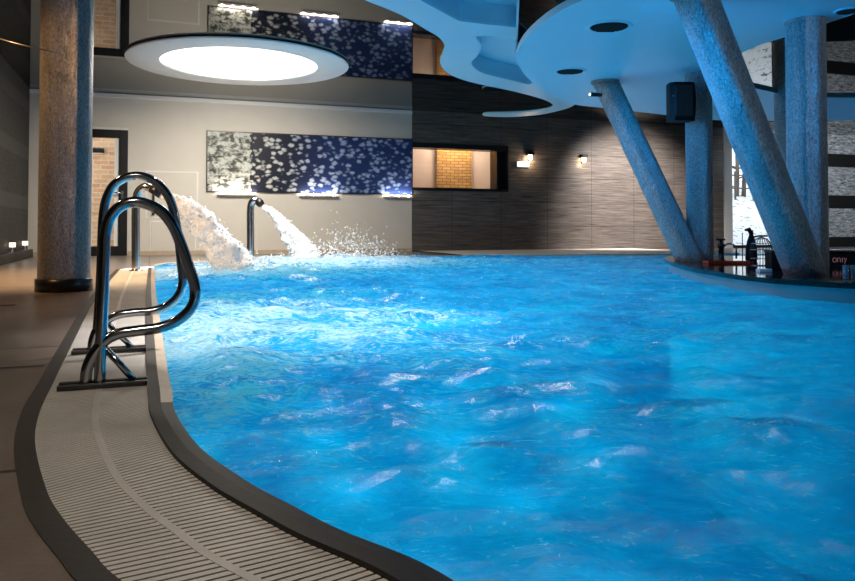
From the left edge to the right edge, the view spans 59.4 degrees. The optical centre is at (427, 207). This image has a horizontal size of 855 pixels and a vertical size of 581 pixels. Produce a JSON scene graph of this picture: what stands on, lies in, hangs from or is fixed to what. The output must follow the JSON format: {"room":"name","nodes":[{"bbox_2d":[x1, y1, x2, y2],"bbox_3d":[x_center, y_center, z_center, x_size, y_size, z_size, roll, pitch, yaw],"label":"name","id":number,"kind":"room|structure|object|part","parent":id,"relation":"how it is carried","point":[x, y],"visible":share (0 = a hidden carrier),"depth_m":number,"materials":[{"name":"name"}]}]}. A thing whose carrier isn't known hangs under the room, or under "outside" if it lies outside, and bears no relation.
{"room":"spa","nodes":[
{"label":"spa","id":0,"kind":"room"},
{"bbox_2d":[0,55,29,253],"bbox_3d":[-4.688,-0.953,5.830,0.157,3.410,20.120,1,-2,-20],"label":"wall","id":1,"kind":"structure","parent":0,"point":[14,93],"depth_m":13.44,"materials":[{"name":"stone"}]},
{"bbox_2d":[0,249,32,264],"bbox_3d":[-5.534,0.742,8.475,0.131,0.160,13.750,1,-2,-20],"label":"baseboard","id":2,"kind":"structure","parent":1,"relation":"attached to","point":[5,258],"depth_m":13.00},
{"bbox_2d":[9,242,15,251],"bbox_3d":[-7.206,0.696,13.019,0.104,0.170,0.104,0,-2,0],"label":"candle lamp","id":3,"kind":"object","parent":2,"relation":"on","point":[13,244],"visible":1,"depth_m":12.99,"materials":[{"name":"white"}]},
{"bbox_3d":[-7.206,0.651,13.020,0.104,0.080,0.104,0,-2,0],"label":"lamp shade","id":4,"kind":"part","parent":3,"relation":"part of","materials":[{"name":"white"}]},
{"bbox_2d":[22,241,27,249],"bbox_3d":[-7.696,0.731,14.341,0.104,0.170,0.104,0,-2,0],"label":"candle lamp","id":5,"kind":"object","parent":2,"relation":"on","point":[24,243],"visible":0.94,"depth_m":14.31,"materials":[{"name":"white"}]},
{"bbox_2d":[0,38,59,54],"bbox_3d":[-3.628,-1.454,6.590,0.858,0.247,0.012,0,-2,7],"label":"cable","id":6,"kind":"object","parent":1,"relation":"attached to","point":[0,38],"visible":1,"depth_m":6.57,"materials":[{"name":"metal"}]},
{"bbox_2d":[0,0,854,135],"bbox_3d":[8.693,-2.623,8.687,27.100,0.080,24.100,1,-2,-20],"label":"ceiling","id":7,"kind":"structure","parent":0,"point":[393,61],"depth_m":12.08,"materials":[{"name":"black paint"}]},
{"bbox_2d":[124,36,348,84],"bbox_3d":[-3.196,-2.453,12.819,3.680,0.045,3.680,0,-2,0],"label":"ceiling lamp","id":8,"kind":"object","parent":7,"relation":"attached to","point":[211,59],"visible":1,"depth_m":12.59,"materials":[{"name":"white paint"}]},
{"bbox_2d":[159,47,316,78],"bbox_3d":[-3.196,-2.460,12.819,2.613,0.001,2.613,0,-2,0],"label":"diffuser","id":9,"kind":"object","parent":8,"relation":"attached to","point":[176,58],"depth_m":12.75,"materials":[{"name":"white plastic"}]},
{"bbox_2d":[366,0,574,116],"bbox_3d":[1.107,-2.332,11.623,2.170,0.270,10.926,0,-2,13],"label":"ceiling canopy","id":10,"kind":"object","parent":7,"relation":"attached to","point":[479,38],"visible":0.81,"depth_m":10.06,"materials":[{"name":"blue paint"}]},
{"bbox_2d":[0,247,854,580],"bbox_3d":[8.757,0.874,10.442,33.655,0.001,28.133,0,-2,0],"label":"floor","id":11,"kind":"structure","parent":0,"point":[32,330],"depth_m":3.50,"materials":[{"name":"brown tile"}]},
{"bbox_2d":[0,304,43,368],"bbox_3d":[-2.581,0.715,4.463,1.864,0.001,2.697,0,-2,0],"label":"trim","id":12,"kind":"structure","parent":11,"relation":"on","point":[8,304],"depth_m":3.22,"materials":[{"name":"black"}]},
{"bbox_2d":[34,0,93,292],"bbox_3d":[-3.436,-0.919,7.134,0.499,3.410,0.499,0,-2,0],"label":"pillar","id":13,"kind":"structure","parent":11,"relation":"on","point":[66,26],"depth_m":6.94,"materials":[{"name":"grey concrete"}]},
{"bbox_2d":[14,269,121,580],"bbox_3d":[-2.463,0.767,5.677,0.503,0.044,10.514,1,-2,-24],"label":"trim","id":14,"kind":"structure","parent":11,"relation":"on","point":[79,561],"depth_m":1.69,"materials":[{"name":"black tile"}]},
{"bbox_2d":[35,268,387,580],"bbox_3d":[-2.301,0.768,5.817,0.696,0.038,10.621,1,-2,-23],"label":"overflow grating","id":15,"kind":"object","parent":11,"relation":"on","point":[105,466],"visible":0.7,"depth_m":1.64,"materials":[{"name":"grey plastic"}]},
{"bbox_2d":[57,171,200,390],"bbox_3d":[-1.285,0.256,3.250,0.516,0.882,0.935,1,-2,-21],"label":"pool ladder","id":16,"kind":"object","parent":15,"relation":"on","point":[97,350],"visible":0.99,"depth_m":2.88,"materials":[{"name":"metal"}]},
{"bbox_3d":[-1.407,0.266,3.654,0.451,0.882,0.042,1,-2,-20],"label":"handrail","id":17,"kind":"part","parent":16,"relation":"part of","materials":[{"name":"metal"}]},
{"bbox_2d":[129,183,160,270],"bbox_3d":[-3.841,0.268,10.246,0.450,1.203,0.179,0,-2,0],"label":"spout","id":18,"kind":"object","parent":15,"relation":"on","point":[135,212],"visible":0.84,"depth_m":10.20,"materials":[{"name":"metal"}]},
{"bbox_2d":[159,193,256,269],"bbox_3d":[-2.940,0.446,10.191,1.411,1.316,0.516,-1,-2,21],"label":"water jet","id":19,"kind":"object","parent":18,"relation":"attached to","point":[214,239],"visible":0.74,"depth_m":10.02,"materials":[{"name":"white liquid"}]},
{"bbox_2d":[247,197,263,255],"bbox_3d":[-3.217,0.385,13.952,0.361,1.162,0.218,0,-2,0],"label":"spout","id":20,"kind":"object","parent":11,"relation":"on","point":[259,202],"visible":0.81,"depth_m":13.90,"materials":[{"name":"metal"}]},
{"bbox_2d":[261,205,321,257],"bbox_3d":[-2.512,0.560,13.808,1.173,1.228,0.468,0,-2,0],"label":"water jet","id":21,"kind":"object","parent":20,"relation":"attached to","point":[291,236],"visible":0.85,"depth_m":13.79,"materials":[{"name":"white liquid"}]},
{"bbox_2d":[28,92,854,255],"bbox_3d":[4.525,-0.585,19.892,27.100,3.410,0.144,1,-2,-20],"label":"wall","id":22,"kind":"structure","parent":0,"point":[558,201],"depth_m":18.41,"materials":[{"name":"beige paint"}]},
{"bbox_2d":[91,126,127,255],"bbox_3d":[-6.756,-0.335,15.647,0.927,2.688,0.208,1,-2,-20],"label":"door frame","id":23,"kind":"structure","parent":22,"relation":"in","point":[120,135],"depth_m":15.73,"materials":[{"name":"black paint"}]},
{"bbox_3d":[-6.768,-0.324,15.678,0.587,2.268,0.060,1,-2,-20],"label":"sash","id":24,"kind":"part","parent":23,"relation":"part of","materials":[{"name":"white paint"}]},
{"bbox_3d":[-6.472,-0.269,15.681,0.230,0.170,0.078,1,-2,-20],"label":"handle","id":25,"kind":"part","parent":23,"relation":"part of","materials":[{"name":"metal"}]},
{"bbox_2d":[146,170,197,217],"bbox_3d":[-5.477,-0.277,16.097,1.067,1.006,0.050,1,-2,-20],"label":"access hatch","id":26,"kind":"object","parent":22,"relation":"attached to","point":[182,183],"visible":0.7,"depth_m":16.14,"materials":[{"name":"beige paint"}]},
{"bbox_2d":[150,220,195,250],"bbox_3d":[-5.457,0.667,16.096,0.942,0.767,0.019,1,-2,-20],"label":"access hatch","id":27,"kind":"object","parent":22,"relation":"attached to","point":[161,239],"visible":0.65,"depth_m":16.02,"materials":[{"name":"beige paint"}]},
{"bbox_2d":[30,89,411,113],"bbox_3d":[-4.218,-2.323,16.627,8.203,0.075,0.031,1,-2,-20],"label":"trim","id":28,"kind":"structure","parent":22,"relation":"attached to","point":[31,90],"depth_m":16.65,"materials":[{"name":"white paint"}]},
{"bbox_2d":[33,248,411,256],"bbox_3d":[-4.229,0.988,16.541,8.223,0.090,0.027,1,-2,-20],"label":"baseboard","id":29,"kind":"structure","parent":22,"relation":"attached to","point":[200,252],"depth_m":16.82,"materials":[{"name":"beige tile"}]},
{"bbox_2d":[217,192,256,195],"bbox_3d":[-4.199,-0.298,16.530,0.841,0.080,0.115,1,-2,-20],"label":"lamp","id":30,"kind":"object","parent":22,"relation":"attached to","point":[220,193],"visible":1,"depth_m":16.47,"materials":[{"name":"beige paint"}]},
{"bbox_2d":[206,130,412,194],"bbox_3d":[-2.592,-0.987,17.184,4.756,1.343,0.051,1,-2,-20],"label":"art panel","id":31,"kind":"object","parent":22,"relation":"attached to","point":[246,162],"visible":1,"depth_m":17.11,"materials":[{"name":"blue"}]},
{"bbox_2d":[299,193,337,196],"bbox_3d":[-2.489,-0.281,17.164,0.883,0.080,0.115,1,-2,-20],"label":"lamp","id":32,"kind":"object","parent":22,"relation":"attached to","point":[303,194],"visible":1,"depth_m":17.09,"materials":[{"name":"beige paint"}]},
{"bbox_2d":[383,195,412,197],"bbox_3d":[-0.703,-0.264,17.825,0.702,0.080,0.115,1,-2,-20],"label":"lamp","id":33,"kind":"object","parent":22,"relation":"attached to","point":[386,196],"visible":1,"depth_m":17.75,"materials":[{"name":"beige paint"}]},
{"bbox_2d":[413,142,507,191],"bbox_3d":[0.769,-0.971,18.616,2.553,1.152,0.400,1,-2,-20],"label":"window","id":34,"kind":"structure","parent":22,"relation":"in","point":[498,155],"depth_m":18.78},
{"bbox_2d":[517,161,528,166],"bbox_3d":[2.421,-1.089,19.024,0.340,0.140,0.048,1,-2,-20],"label":"lit sign","id":35,"kind":"object","parent":22,"relation":"attached to","point":[519,164],"visible":1,"depth_m":18.99,"materials":[{"name":"white paint"}]},
{"bbox_2d":[526,151,533,160],"bbox_3d":[2.601,-1.300,19.036,0.180,0.230,0.160,1,-2,-20],"label":"wall lamp","id":36,"kind":"object","parent":22,"relation":"attached to","point":[529,153],"visible":1,"depth_m":18.98,"materials":[{"name":"black"}]},
{"bbox_2d":[426,248,738,255],"bbox_3d":[3.298,1.077,17.237,6.091,0.110,3.941,1,-2,-20],"label":"trim","id":37,"kind":"structure","parent":22,"relation":"attached to","point":[612,251],"depth_m":16.77,"materials":[{"name":"stone"}]},
{"bbox_2d":[579,154,587,162],"bbox_3d":[4.077,-1.271,19.582,0.180,0.230,0.160,1,-2,-20],"label":"wall lamp","id":38,"kind":"object","parent":22,"relation":"attached to","point":[583,157],"visible":1,"depth_m":19.53,"materials":[{"name":"black"}]},
{"bbox_2d":[723,128,771,247],"bbox_3d":[9.295,-0.539,21.635,1.958,3.410,0.180,1,-2,-20],"label":"window","id":39,"kind":"structure","parent":22,"relation":"in","point":[727,148],"depth_m":21.25,"materials":[{"name":"white paint"}]},
{"bbox_3d":[8.503,-0.546,21.342,0.270,3.410,0.180,1,-2,-20],"label":"white post","id":40,"kind":"part","parent":39,"relation":"part of","materials":[{"name":"paint"}]},
{"bbox_3d":[9.418,-0.409,21.688,1.688,3.153,0.080,1,-2,-20],"label":"frame","id":41,"kind":"part","parent":39,"relation":"part of","materials":[{"name":"black metal"}]},
{"bbox_2d":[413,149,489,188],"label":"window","id":42,"kind":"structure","parent":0,"point":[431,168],"depth_m":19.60,"materials":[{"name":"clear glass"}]},
{"bbox_3d":[4.220,2.000,8.389,16.998,2.240,16.023,0,-2,0],"label":"basin","id":43,"kind":"object","parent":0,"visible":0},
{"bbox_2d":[151,268,172,401],"bbox_3d":[-2.441,0.806,6.709,0.058,0.080,8.925,1,-2,-20],"label":"trim","id":44,"kind":"structure","parent":43,"relation":"attached to","point":[166,395],"depth_m":3.34,"materials":[{"name":"brown tile"}]},
{"bbox_2d":[146,267,453,580],"bbox_3d":[-2.141,0.768,5.910,0.411,0.054,10.598,1,-2,-23],"label":"trim","id":45,"kind":"structure","parent":43,"relation":"on","point":[386,567],"depth_m":1.59,"materials":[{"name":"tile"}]},
{"bbox_2d":[154,254,734,265],"bbox_3d":[0.893,1.020,14.749,12.163,0.092,2.428,1,-2,-27],"label":"trim","id":46,"kind":"structure","parent":43,"relation":"on","point":[623,254],"depth_m":15.81,"materials":[{"name":"beige tile"}]},
{"bbox_2d":[154,254,854,580],"bbox_3d":[4.726,0.791,8.113,16.665,0.177,15.844,0,-2,-9],"label":"pool water","id":47,"kind":"object","parent":43,"relation":"in","point":[470,417],"visible":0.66,"depth_m":2.46,"materials":[{"name":"blue liquid"}]},
{"bbox_2d":[195,210,426,272],"bbox_3d":[-1.480,0.465,12.067,3.644,0.930,6.179,0,-2,0],"label":"water spray","id":48,"kind":"object","parent":47,"relation":"on","point":[331,248],"visible":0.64,"depth_m":13.31,"materials":[{"name":"white liquid"}]},
{"bbox_2d":[665,256,854,302],"bbox_3d":[5.251,1.884,8.523,4.806,2.440,5.854,0,-2,0],"label":"bar","id":49,"kind":"object","parent":43,"relation":"on","point":[831,287],"visible":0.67,"depth_m":6.78,"materials":[{"name":"black stone"}]},
{"bbox_2d":[591,79,704,261],"bbox_3d":[2.936,-0.526,10.076,1.499,2.460,0.386,-1,-2,31],"label":"column","id":50,"kind":"structure","parent":49,"relation":"on","point":[677,234],"depth_m":9.92,"materials":[{"name":"grey concrete"}]},
{"bbox_2d":[589,92,601,96],"bbox_3d":[2.265,-1.520,10.118,0.182,0.057,0.060,1,-2,-19],"label":"spotlight","id":51,"kind":"object","parent":50,"relation":"attached to","point":[591,94],"visible":1,"depth_m":10.09,"materials":[{"name":"metal"}]},
{"bbox_2d":[684,71,713,260],"bbox_3d":[3.574,-0.532,9.867,0.352,2.460,0.352,0,-2,0],"label":"column","id":52,"kind":"structure","parent":49,"relation":"on","point":[699,132],"depth_m":9.72,"materials":[{"name":"grey stone"}]},
{"bbox_2d":[666,82,695,122],"bbox_3d":[3.253,-1.349,9.656,0.341,0.490,0.358,0,-2,0],"label":"loudspeaker","id":53,"kind":"object","parent":52,"relation":"attached to","point":[680,96],"visible":1,"depth_m":9.51,"materials":[{"name":"black plastic"}]},
{"bbox_2d":[676,85,692,115],"bbox_3d":[3.249,-1.354,9.485,0.220,0.400,0.016,0,-2,0],"label":"grille","id":54,"kind":"object","parent":53,"relation":"attached to","point":[684,93],"depth_m":9.48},
{"bbox_2d":[516,0,854,120],"bbox_3d":[6.250,-1.793,9.830,11.505,0.091,8.554,1,-2,-26],"label":"canopy","id":55,"kind":"object","parent":52,"relation":"on","point":[645,45],"visible":0.77,"depth_m":8.35,"materials":[{"name":"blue paint"}]},
{"bbox_2d":[553,68,586,74],"bbox_3d":[1.846,-1.759,9.715,0.425,0.014,0.425,0,-2,0],"label":"air vent","id":56,"kind":"object","parent":55,"relation":"attached to","point":[556,71],"depth_m":9.68,"materials":[{"name":"black paint"}]},
{"bbox_2d":[585,20,632,32],"bbox_3d":[1.829,-1.816,7.559,0.470,0.014,0.470,0,-2,0],"label":"air vent","id":57,"kind":"object","parent":55,"relation":"attached to","point":[591,26],"depth_m":7.50,"materials":[{"name":"black paint"}]},
{"bbox_2d":[590,22,627,28],"bbox_3d":[1.829,-1.817,7.559,0.376,0.001,0.376,0,-2,0],"label":"grille","id":58,"kind":"object","parent":55,"relation":"attached to","point":[607,22],"depth_m":7.42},
{"bbox_2d":[833,7,854,14],"bbox_3d":[3.925,-1.830,7.000,0.241,0.014,0.241,0,-2,0],"label":"air vent","id":59,"kind":"object","parent":55,"relation":"attached to","point":[839,10],"depth_m":6.98,"materials":[{"name":"black paint"}]},
{"bbox_2d":[716,239,736,260],"bbox_3d":[3.865,0.549,9.685,0.266,0.290,0.120,0,-2,0],"label":"tap","id":60,"kind":"object","parent":49,"relation":"on","point":[721,246],"visible":0.98,"depth_m":9.67,"materials":[{"name":"metal"}]},
{"bbox_3d":[3.902,0.560,9.685,0.193,0.206,0.024,0,-2,0],"label":"spout","id":61,"kind":"part","parent":60,"relation":"part of","materials":[{"name":"metal"}]},
{"bbox_2d":[702,261,753,263],"bbox_3d":[3.614,0.661,9.020,0.540,0.030,0.200,0,-2,0],"label":"serving tray","id":62,"kind":"object","parent":49,"relation":"on","point":[705,262],"visible":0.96,"depth_m":8.92,"materials":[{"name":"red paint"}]},
{"bbox_2d":[670,0,828,275],"bbox_3d":[2.903,-0.615,6.714,1.698,2.460,0.416,1,-2,-22],"label":"column","id":63,"kind":"structure","parent":49,"relation":"on","point":[707,27],"depth_m":6.58,"materials":[{"name":"grey stone"}]},
{"bbox_2d":[744,227,767,260],"bbox_3d":[4.234,0.475,9.658,0.293,0.436,0.150,0,-2,0],"label":"tap","id":64,"kind":"object","parent":49,"relation":"on","point":[751,237],"visible":0.88,"depth_m":9.63,"materials":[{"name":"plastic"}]},
{"bbox_3d":[4.140,0.302,9.663,0.105,0.089,0.060,0,-2,0],"label":"spout","id":65,"kind":"part","parent":64,"relation":"part of","materials":[{"name":"black plastic"}]},
{"bbox_2d":[750,237,772,265],"bbox_3d":[3.792,0.499,8.519,0.246,0.328,0.246,0,-2,0],"label":"wire basket","id":66,"kind":"object","parent":49,"relation":"on","point":[753,243],"visible":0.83,"depth_m":8.50,"materials":[{"name":"metal"}]},
{"bbox_2d":[756,269,771,271],"bbox_3d":[3.291,0.617,7.336,0.120,0.030,0.100,0,-2,0],"label":"block","id":67,"kind":"object","parent":49,"relation":"on","point":[757,270],"visible":0.99,"depth_m":7.29,"materials":[{"name":"white paint"}]},
{"bbox_2d":[764,250,780,268],"bbox_3d":[3.667,0.547,7.897,0.170,0.200,0.180,0,-2,0],"label":"box","id":68,"kind":"object","parent":49,"relation":"on","point":[771,261],"visible":0.61,"depth_m":7.82,"materials":[{"name":"plastic"}]},
{"bbox_2d":[773,39,785,164],"bbox_3d":[5.450,-0.889,11.327,0.395,3.250,0.395,0,-2,0],"label":"column","id":69,"kind":"structure","parent":49,"relation":"on","point":[779,45],"depth_m":11.25,"materials":[{"name":"silver metal"}]},
{"bbox_2d":[784,15,829,272],"bbox_3d":[3.701,-0.599,7.318,0.377,2.460,0.377,0,-2,0],"label":"column","id":70,"kind":"structure","parent":49,"relation":"on","point":[805,36],"depth_m":7.17,"materials":[{"name":"grey concrete"}]},
{"bbox_2d":[829,248,854,266],"bbox_3d":[5.088,0.567,8.508,1.340,0.192,0.500,0,-2,0],"label":"bar cabinet","id":71,"kind":"object","parent":49,"relation":"on","point":[849,253],"visible":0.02,"depth_m":8.29,"materials":[{"name":"black plastic"}]},
{"bbox_2d":[842,265,848,280],"bbox_3d":[3.411,0.535,6.115,0.052,0.130,0.052,0,-2,0],"label":"glass","id":72,"kind":"object","parent":49,"relation":"on","point":[845,268],"visible":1,"depth_m":6.10,"materials":[{"name":"teal"}]},
{"bbox_2d":[850,265,854,280],"bbox_3d":[3.476,0.535,6.115,0.052,0.130,0.052,0,-2,0],"label":"glass","id":73,"kind":"object","parent":49,"relation":"on","point":[852,267],"visible":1,"depth_m":6.10,"materials":[{"name":"teal"}]},
{"label":"outside","id":74,"kind":"structure","parent":0,"visible":0},
{"bbox_2d":[732,180,769,244],"bbox_3d":[15.822,0.079,28.992,24.780,2.864,8.750,1,-2,-20],"label":"snow bank","id":75,"kind":"object","parent":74,"point":[745,212],"visible":0.04,"depth_m":26.08,"materials":[{"name":"white snow"}]},
{"bbox_2d":[732,155,743,196],"bbox_3d":[12.197,-1.822,29.701,1.813,3.205,0.310,0,-2,0],"label":"bare tree","id":76,"kind":"object","parent":75,"relation":"on","point":[736,167],"visible":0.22,"depth_m":29.57,"materials":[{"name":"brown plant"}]},
{"bbox_2d":[732,166,745,196],"bbox_3d":[12.525,-1.819,29.822,1.813,3.205,0.310,0,-2,0],"label":"bare tree","id":77,"kind":"object","parent":75,"relation":"on","point":[743,192],"visible":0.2,"depth_m":29.68,"materials":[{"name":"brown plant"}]},
{"bbox_2d":[732,171,748,199],"bbox_3d":[13.198,-0.829,29.457,3.200,1.100,0.075,1,-2,-20],"label":"rail fence","id":78,"kind":"object","parent":75,"relation":"on","point":[734,174],"visible":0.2,"depth_m":28.95,"materials":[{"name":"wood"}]},
{"bbox_3d":[11.885,-0.842,28.971,0.069,1.100,0.080,0,-2,0],"label":"post","id":79,"kind":"part","parent":78,"relation":"part of","materials":[{"name":"grey metal"}]},
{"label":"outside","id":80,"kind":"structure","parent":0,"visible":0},
{"bbox_2d":[92,138,153,266],"bbox_3d":[-7.108,-1.090,16.617,6.927,4.750,1.780,1,-2,-20],"label":"wall","id":81,"kind":"structure","parent":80,"point":[103,165],"depth_m":17.11,"materials":[{"name":"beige brick"}]},
{"bbox_2d":[93,148,104,153],"bbox_3d":[-7.512,-1.284,17.038,0.320,0.125,0.120,1,-2,-20],"label":"lamp","id":82,"kind":"object","parent":81,"relation":"attached to","point":[95,150],"visible":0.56,"depth_m":17.01,"materials":[{"name":"metal"}]}
]}

